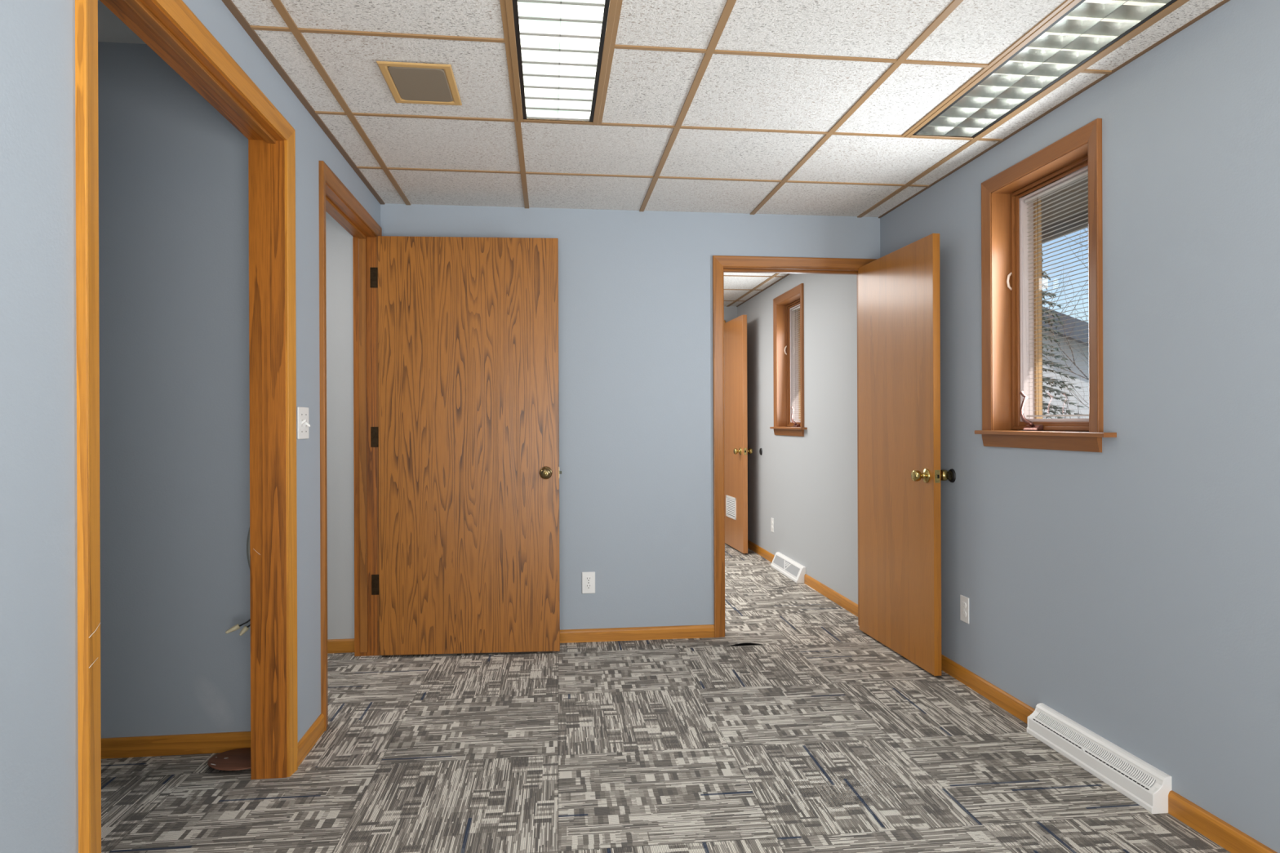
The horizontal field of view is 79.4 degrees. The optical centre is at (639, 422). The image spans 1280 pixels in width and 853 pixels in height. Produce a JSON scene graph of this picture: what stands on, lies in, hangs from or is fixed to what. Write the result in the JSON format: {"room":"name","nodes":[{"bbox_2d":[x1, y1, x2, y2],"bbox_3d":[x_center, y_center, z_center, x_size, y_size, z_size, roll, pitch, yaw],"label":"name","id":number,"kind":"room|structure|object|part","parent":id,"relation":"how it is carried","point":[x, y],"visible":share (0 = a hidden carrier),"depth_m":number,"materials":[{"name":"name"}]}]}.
{"room":"empty office room","nodes":[
{"label":"empty office room","id":0,"kind":"room"},
{"bbox_2d":[97,0,146,44],"bbox_3d":[-2.134,-1.305,2.170,1.770,0.160,3.600,0,0,-7],"label":"ceiling","id":1,"kind":"structure","parent":0,"point":[111,28],"depth_m":2.62,"materials":[{"name":"white paint"}]},
{"bbox_2d":[97,41,250,738],"bbox_3d":[-2.167,-0.134,2.714,1.720,2.620,0.080,0,0,-7],"label":"wall","id":2,"kind":"structure","parent":0,"point":[174,188],"depth_m":2.73,"materials":[{"name":"blue paint"}]},
{"bbox_2d":[101,731,250,759],"bbox_3d":[-2.156,1.142,2.668,1.720,0.067,0.013,0,0,-7],"label":"baseboard","id":3,"kind":"structure","parent":2,"relation":"attached to","point":[207,743],"depth_m":2.72,"materials":[{"name":"brown wood"}]},
{"bbox_2d":[0,0,380,852],"bbox_3d":[-1.065,-0.139,1.146,0.109,2.620,5.721,0,0,-7],"label":"wall","id":4,"kind":"structure","parent":0,"point":[39,729],"depth_m":1.35,"materials":[{"name":"blue paint"}]},
{"bbox_2d":[75,0,297,852],"bbox_3d":[-1.155,0.090,2.010,0.130,2.162,1.186,0,0,-7],"label":"door frame","id":5,"kind":"structure","parent":4,"relation":"attached to","point":[169,28],"depth_m":2.53,"materials":[{"name":"brown wood"}]},
{"bbox_2d":[225,618,250,635],"bbox_3d":[-1.352,0.681,2.652,0.131,0.100,0.024,0,0,-24],"label":"wires","id":6,"kind":"object","parent":4,"relation":"attached to","point":[236,627],"visible":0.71,"depth_m":2.64,"materials":[{"name":"beige plastic"}]},
{"bbox_2d":[246,528,249,567],"bbox_3d":[-1.344,0.442,2.718,0.082,0.375,0.019,0,0,-7],"label":"conduit","id":7,"kind":"object","parent":4,"relation":"attached to","point":[248,535],"visible":0.14,"depth_m":2.71,"materials":[{"name":"silver metal"}]},
{"bbox_2d":[222,0,384,204],"bbox_3d":[-1.004,-1.142,1.153,0.022,0.022,5.721,0,0,-7],"label":"trim","id":8,"kind":"structure","parent":4,"relation":"attached to","point":[229,4],"depth_m":2.59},
{"bbox_2d":[297,406,310,439],"bbox_3d":[-1.182,0.002,2.722,0.020,0.113,0.115,0,0,-7],"label":"light switch","id":9,"kind":"object","parent":4,"relation":"attached to","point":[303,424],"visible":1,"depth_m":2.71,"materials":[{"name":"white plastic"}]},
{"bbox_2d":[297,713,324,766],"bbox_3d":[-1.186,1.138,2.768,0.013,0.067,0.326,0,0,-7],"label":"baseboard","id":10,"kind":"structure","parent":4,"relation":"attached to","point":[309,739],"depth_m":2.77,"materials":[{"name":"brown wood"}]},
{"bbox_2d":[318,160,382,731],"bbox_3d":[-1.320,0.089,3.428,0.129,2.167,1.016,0,0,-7],"label":"door frame","id":11,"kind":"structure","parent":4,"relation":"attached to","point":[335,199],"depth_m":3.86,"materials":[{"name":"brown wood"}]},
{"bbox_2d":[325,203,879,639],"bbox_3d":[-0.911,-0.140,4.088,4.530,2.620,0.151,0,0,-7],"label":"wall","id":12,"kind":"structure","parent":0,"point":[635,287],"depth_m":4.14,"materials":[{"name":"blue paint"}]},
{"bbox_2d":[327,638,354,653],"bbox_3d":[-2.293,1.143,3.845,1.718,0.067,0.013,0,0,-7],"label":"baseboard","id":13,"kind":"structure","parent":12,"relation":"attached to","point":[334,646],"depth_m":3.93,"materials":[{"name":"brown wood"}]},
{"bbox_2d":[369,235,561,655],"bbox_3d":[-0.875,0.113,3.887,0.955,2.090,0.163,0,0,-4],"label":"door","id":14,"kind":"structure","parent":12,"relation":"in","point":[466,437],"depth_m":3.87,"materials":[{"name":"brown wood"}]},
{"bbox_3d":[-0.474,0.254,3.866,0.065,0.065,0.062,0,0,-4],"label":"knob","id":15,"kind":"part","parent":14,"relation":"part of","materials":[{"name":"gold metal"}]},
{"bbox_2d":[582,572,595,593],"bbox_3d":[-0.274,0.854,4.112,0.070,0.115,0.009,0,0,-7],"label":"wall outlet","id":16,"kind":"object","parent":12,"relation":"attached to","point":[588,578],"visible":1,"depth_m":4.11,"materials":[{"name":"white plastic"}]},
{"bbox_2d":[585,577,591,582],"bbox_3d":[-0.274,0.834,4.110,0.034,0.025,0.004,0,0,-7],"label":"receptacle","id":17,"kind":"object","parent":16,"relation":"attached to","point":[587,579],"depth_m":4.11,"materials":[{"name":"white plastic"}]},
{"bbox_2d":[585,584,591,589],"bbox_3d":[-0.274,0.873,4.110,0.034,0.025,0.004,0,0,-7],"label":"receptacle","id":18,"kind":"object","parent":16,"relation":"attached to","point":[587,586],"depth_m":4.11,"materials":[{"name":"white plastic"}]},
{"bbox_2d":[560,624,714,643],"bbox_3d":[-0.465,1.135,4.088,1.748,0.067,0.013,0,0,-7],"label":"baseboard","id":19,"kind":"structure","parent":12,"relation":"attached to","point":[589,635],"depth_m":4.13,"materials":[{"name":"brown wood"}]},
{"bbox_2d":[712,255,877,637],"bbox_3d":[0.853,0.128,4.301,0.929,2.071,0.144,0,0,-7],"label":"door frame","id":20,"kind":"structure","parent":12,"relation":"attached to","point":[721,264],"depth_m":4.19,"materials":[{"name":"brown wood"}]},
{"bbox_2d":[857,233,948,675],"bbox_3d":[1.290,0.145,3.890,0.167,2.008,0.820,0,0,-8],"label":"door","id":21,"kind":"structure","parent":12,"relation":"in","point":[900,475],"depth_m":3.78,"materials":[{"name":"brown wood"}]},
{"bbox_3d":[1.289,0.244,3.556,0.066,0.068,0.068,0,0,-8],"label":"knob","id":22,"kind":"part","parent":21,"relation":"part of","materials":[{"name":"gold metal"}]},
{"bbox_3d":[1.348,0.244,3.498,0.025,0.058,0.002,0,0,-8],"label":"latch plate","id":23,"kind":"part","parent":21,"relation":"part of","materials":[{"name":"gold metal"}]},
{"bbox_3d":[1.389,0.244,3.571,0.066,0.068,0.068,0,0,-8],"label":"knob","id":24,"kind":"part","parent":21,"relation":"part of","materials":[{"name":"gold metal"}]},
{"bbox_2d":[101,543,1230,852],"bbox_3d":[-0.879,1.193,3.723,4.600,0.075,10.800,0,0,-7],"label":"floor","id":25,"kind":"structure","parent":0,"point":[795,729],"depth_m":2.59,"materials":[{"name":"carpet"}]},
{"bbox_2d":[207,747,250,770],"bbox_3d":[-1.366,1.155,2.649,0.208,0.023,0.207,0,0,30],"label":"round cover","id":26,"kind":"object","parent":25,"relation":"on","point":[238,759],"visible":0.64,"depth_m":2.62,"materials":[{"name":"brown plastic"}]},
{"bbox_2d":[231,0,1222,217],"bbox_3d":[0.327,-1.143,1.307,2.701,0.001,5.721,0,0,-7],"label":"ceiling","id":27,"kind":"structure","parent":0,"point":[646,86],"depth_m":2.71,"materials":[{"name":"tile"}]},
{"bbox_2d":[376,61,462,105],"bbox_3d":[-0.730,-1.132,2.584,0.229,0.006,0.308,0,0,-7],"label":"air vent","id":28,"kind":"object","parent":27,"relation":"attached to","point":[407,82],"visible":1,"depth_m":2.56,"materials":[{"name":"beige metal"}]},
{"bbox_2d":[387,66,453,102],"bbox_3d":[-0.730,-1.131,2.584,0.177,0.004,0.256,0,0,-7],"label":"grille","id":29,"kind":"object","parent":28,"relation":"attached to","point":[407,83],"depth_m":2.57,"materials":[{"name":"beige metal"}]},
{"bbox_2d":[504,0,617,124],"bbox_3d":[-0.240,-1.189,2.315,0.301,0.114,1.218,0,0,-7],"label":"ceiling light","id":30,"kind":"object","parent":27,"relation":"attached to","point":[560,49],"visible":1,"depth_m":2.40,"materials":[{"name":"beige paint"}]},
{"bbox_2d":[250,0,1189,217],"bbox_3d":[0.327,-1.148,1.307,2.701,0.022,5.721,0,0,-7],"label":"grid","id":31,"kind":"object","parent":27,"relation":"attached to","point":[292,27],"visible":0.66,"depth_m":2.62,"materials":[{"name":"beige paint"}]},
{"bbox_2d":[904,0,1185,140],"bbox_3d":[1.274,-1.196,2.490,0.301,0.114,1.218,0,0,-7],"label":"ceiling light","id":32,"kind":"object","parent":27,"relation":"attached to","point":[1083,31],"visible":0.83,"depth_m":2.46,"materials":[{"name":"beige paint"}]},
{"bbox_2d":[724,306,737,322],"bbox_3d":[-0.448,-0.141,7.478,2.830,2.620,0.100,0,0,-7],"label":"wall","id":33,"kind":"structure","parent":0,"point":[731,312],"depth_m":7.58,"materials":[{"name":"grey paint"}]},
{"bbox_2d":[724,315,752,553],"bbox_3d":[0.862,0.101,7.166,0.166,2.100,0.804,0,0,-9],"label":"door","id":34,"kind":"structure","parent":33,"relation":"in","point":[735,420],"depth_m":6.98,"materials":[{"name":"brown wood"}]},
{"bbox_2d":[725,494,736,519],"bbox_3d":[0.843,0.784,7.154,0.006,0.198,0.320,0,0,-9],"label":"vent grille","id":35,"kind":"object","parent":34,"relation":"attached to","point":[731,500],"depth_m":7.15,"materials":[{"name":"white plastic"}]},
{"bbox_3d":[0.863,0.254,6.840,0.062,0.065,0.065,0,0,-9],"label":"knob","id":36,"kind":"part","parent":34,"relation":"part of","materials":[{"name":"gold metal"}]},
{"bbox_3d":[0.966,0.254,6.857,0.062,0.065,0.065,0,0,-9],"label":"knob","id":37,"kind":"part","parent":34,"relation":"part of","materials":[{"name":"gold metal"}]},
{"bbox_2d":[724,271,787,306],"bbox_3d":[-0.365,-1.140,6.724,2.830,0.001,4.959,0,0,-7],"label":"ceiling","id":38,"kind":"structure","parent":0,"point":[730,282],"depth_m":6.39,"materials":[{"name":"tile"}]},
{"bbox_2d":[724,273,783,306],"bbox_3d":[-0.263,-1.145,5.845,2.830,0.022,3.189,0,0,-7],"label":"grid","id":39,"kind":"object","parent":38,"relation":"attached to","point":[775,274],"visible":0.12,"depth_m":6.50,"materials":[{"name":"beige paint"}]},
{"bbox_2d":[737,0,1279,852],"bbox_3d":[1.466,0.001,3.995,0.170,2.920,10.800,0,0,-7],"label":"wall","id":40,"kind":"structure","parent":0,"point":[1129,590],"depth_m":2.41,"materials":[{"name":"blue paint"}]},
{"bbox_2d":[747,539,774,562],"bbox_3d":[1.040,1.129,6.917,0.013,0.067,1.355,0,0,-7],"label":"baseboard","id":41,"kind":"structure","parent":40,"relation":"attached to","point":[762,552],"depth_m":6.74,"materials":[{"name":"brown wood"}]},
{"bbox_2d":[736,273,790,306],"bbox_3d":[1.136,-1.151,6.006,0.012,0.022,3.189,0,0,-7],"label":"trim","id":42,"kind":"structure","parent":40,"relation":"attached to","point":[788,273],"depth_m":6.60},
{"bbox_2d":[770,517,773,532],"bbox_3d":[1.099,0.851,6.412,0.009,0.115,0.070,0,0,-7],"label":"wall outlet","id":43,"kind":"object","parent":40,"relation":"attached to","point":[771,518],"visible":1,"depth_m":6.40,"materials":[{"name":"white plastic"}]},
{"bbox_2d":[770,551,805,583],"bbox_3d":[1.128,1.104,5.908,0.070,0.116,0.666,0,0,-7],"label":"air vent","id":44,"kind":"object","parent":40,"relation":"in","point":[793,570],"visible":1,"depth_m":5.83,"materials":[{"name":"white metal"}]},
{"bbox_3d":[1.117,1.095,5.907,0.034,0.072,0.612,0,0,-7],"label":"frame","id":45,"kind":"part","parent":44,"relation":"part of","materials":[{"name":"white metal"}]},
{"bbox_2d":[769,283,807,436],"bbox_3d":[1.230,-0.456,5.944,0.246,1.114,0.788,0,0,-7],"label":"window","id":46,"kind":"structure","parent":40,"relation":"in","point":[786,306],"depth_m":6.25,"materials":[{"name":"brown wood"}]},
{"bbox_3d":[1.239,-0.462,5.972,0.032,0.985,0.597,0,0,-7],"label":"frame","id":47,"kind":"part","parent":46,"relation":"part of","materials":[{"name":"brown wood"}]},
{"bbox_3d":[1.194,-0.053,5.998,0.025,0.144,0.062,0,0,-28],"label":"crank handle","id":48,"kind":"part","parent":46,"relation":"part of","materials":[{"name":"white metal"}]},
{"bbox_3d":[1.245,-0.462,5.972,0.016,0.959,0.569,0,0,-7],"label":"sash","id":49,"kind":"part","parent":46,"relation":"part of","materials":[{"name":"brown wood"}]},
{"bbox_2d":[792,309,800,417],"bbox_3d":[1.266,-0.469,5.975,0.015,0.845,0.485,0,0,-7],"label":"blind","id":50,"kind":"object","parent":46,"relation":"attached to","point":[794,313],"depth_m":6.24,"materials":[{"name":"white plastic"}]},
{"bbox_3d":[1.247,-0.464,6.138,0.018,0.877,0.002,0,0,-7],"label":"cord","id":51,"kind":"part","parent":46,"relation":"part of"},
{"bbox_3d":[1.288,-0.462,5.977,0.067,1.001,0.613,0,0,-7],"label":"frame","id":52,"kind":"part","parent":46,"relation":"part of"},
{"bbox_2d":[804,573,857,617],"bbox_3d":[1.261,1.128,5.003,0.013,0.067,1.160,0,0,-7],"label":"baseboard","id":53,"kind":"structure","parent":40,"relation":"attached to","point":[831,594],"depth_m":5.03,"materials":[{"name":"brown wood"}]},
{"bbox_2d":[947,468,955,482],"bbox_3d":[1.428,0.244,3.539,0.011,0.064,0.064,0,0,-7],"label":"bumper cover","id":54,"kind":"object","parent":40,"relation":"attached to","point":[952,474],"visible":1,"depth_m":3.53,"materials":[{"name":"black rubber"}]},
{"bbox_2d":[960,595,968,623],"bbox_3d":[1.444,0.831,3.433,0.009,0.115,0.070,0,0,-7],"label":"wall outlet","id":55,"kind":"object","parent":40,"relation":"attached to","point":[964,601],"visible":1,"depth_m":3.43,"materials":[{"name":"white plastic"}]},
{"bbox_2d":[961,601,966,608],"bbox_3d":[1.442,0.811,3.433,0.004,0.025,0.034,0,0,-7],"label":"receptacle","id":56,"kind":"object","parent":55,"relation":"attached to","point":[963,603],"depth_m":3.43,"materials":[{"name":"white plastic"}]},
{"bbox_2d":[961,610,966,617],"bbox_3d":[1.442,0.850,3.433,0.004,0.025,0.034,0,0,-7],"label":"receptacle","id":57,"kind":"object","parent":55,"relation":"attached to","point":[963,612],"depth_m":3.43,"materials":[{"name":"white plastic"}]},
{"bbox_2d":[941,653,1035,724],"bbox_3d":[1.424,1.127,3.598,0.013,0.067,1.421,0,0,-7],"label":"baseboard","id":58,"kind":"structure","parent":40,"relation":"attached to","point":[999,697],"depth_m":3.24,"materials":[{"name":"brown wood"}]},
{"bbox_2d":[974,118,1116,452],"bbox_3d":[1.582,-0.458,2.902,0.246,1.114,0.769,0,0,-7],"label":"window","id":59,"kind":"structure","parent":40,"relation":"in","point":[1008,197],"depth_m":3.15,"materials":[{"name":"brown wood"}]},
{"bbox_3d":[1.533,-0.054,3.062,0.025,0.144,0.062,0,0,-28],"label":"crank handle","id":60,"kind":"part","parent":59,"relation":"part of","materials":[{"name":"pink metal"}]},
{"bbox_3d":[1.600,-0.466,3.087,0.018,0.877,0.002,0,0,-7],"label":"cord","id":61,"kind":"part","parent":59,"relation":"part of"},
{"bbox_3d":[1.591,-0.463,2.929,0.032,0.985,0.578,0,0,-7],"label":"frame","id":62,"kind":"part","parent":59,"relation":"part of","materials":[{"name":"brown wood"}]},
{"bbox_3d":[1.597,-0.463,2.930,0.016,0.959,0.550,0,0,-7],"label":"sash","id":63,"kind":"part","parent":59,"relation":"part of","materials":[{"name":"brown wood"}]},
{"bbox_3d":[1.616,-0.907,2.933,0.020,0.010,0.474,0,0,-7],"label":"head rail","id":64,"kind":"part","parent":59,"relation":"part of","materials":[{"name":"white metal"}]},
{"bbox_2d":[1026,177,1088,410],"bbox_3d":[1.618,-0.471,2.933,0.016,0.844,0.466,0,0,-7],"label":"blind","id":65,"kind":"object","parent":59,"relation":"attached to","point":[1073,180],"depth_m":2.98,"materials":[{"name":"white plastic"}]},
{"bbox_3d":[1.620,-0.027,2.933,0.016,0.007,0.466,0,0,-7],"label":"rail","id":66,"kind":"part","parent":59,"relation":"part of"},
{"bbox_3d":[1.640,-0.463,2.935,0.067,1.001,0.594,0,0,-7],"label":"frame","id":67,"kind":"part","parent":59,"relation":"part of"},
{"bbox_2d":[878,0,1230,217],"bbox_3d":[1.663,-1.153,1.462,0.010,0.022,5.721,0,0,-7],"label":"trim","id":68,"kind":"structure","parent":40,"relation":"attached to","point":[1223,2],"depth_m":2.66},
{"bbox_2d":[1041,176,1088,242],"bbox_3d":[1.679,-1.295,3.718,0.940,0.710,13.000,0,0,-7],"label":"soffit","id":69,"kind":"structure","parent":40,"relation":"attached to","point":[1086,180],"depth_m":3.66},
{"bbox_2d":[1026,702,1171,813],"bbox_3d":[1.514,1.107,2.591,0.065,0.108,0.608,0,0,-7],"label":"air vent","id":70,"kind":"object","parent":40,"relation":"in","point":[1142,783],"visible":1,"depth_m":2.52,"materials":[{"name":"white metal"}]},
{"bbox_2d":[1035,711,1155,787],"bbox_3d":[1.507,1.083,2.590,0.021,0.023,0.556,0,0,-7],"label":"grille","id":71,"kind":"object","parent":70,"relation":"attached to","point":[1105,754],"depth_m":2.55,"materials":[{"name":"white metal"}]},
{"bbox_2d":[1168,790,1277,852],"bbox_3d":[1.787,1.126,0.459,0.013,0.067,3.702,0,0,-7],"label":"baseboard","id":72,"kind":"structure","parent":40,"relation":"attached to","point":[1215,829],"depth_m":2.14,"materials":[{"name":"brown wood"}]},
{"label":"outside","id":73,"kind":"structure","parent":0,"visible":0},
{"label":"ground","id":74,"kind":"structure","parent":73,"visible":0},
{"bbox_2d":[1042,253,1084,418],"bbox_3d":[7.178,-1.713,14.938,2.916,6.400,3.088,0,0,-7],"label":"conifer","id":75,"kind":"object","parent":74,"relation":"on","point":[1046,380],"visible":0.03,"depth_m":14.51,"materials":[{"name":"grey plant"}]},
{"bbox_2d":[1042,306,1088,418],"bbox_3d":[12.296,-1.034,24.979,10.200,5.000,7.200,0,0,26],"label":"neighbor house","id":76,"kind":"structure","parent":74,"relation":"on","point":[1085,411],"depth_m":21.66,"materials":[{"name":"white"}]},
{"bbox_2d":[1044,227,1088,408],"bbox_3d":[11.050,-2.436,19.035,5.191,7.837,2.697,0,0,10],"label":"bare tree","id":77,"kind":"object","parent":74,"relation":"on","point":[1077,366],"visible":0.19,"depth_m":19.34,"materials":[{"name":"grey plant"}]},
{"bbox_2d":[1050,377,1082,418],"bbox_3d":[7.004,0.394,11.390,5.747,2.202,4.756,0,0,-7],"label":"shrub","id":78,"kind":"object","parent":74,"relation":"on","point":[1072,378],"visible":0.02,"depth_m":11.49,"materials":[{"name":"grey plant"}]}
]}

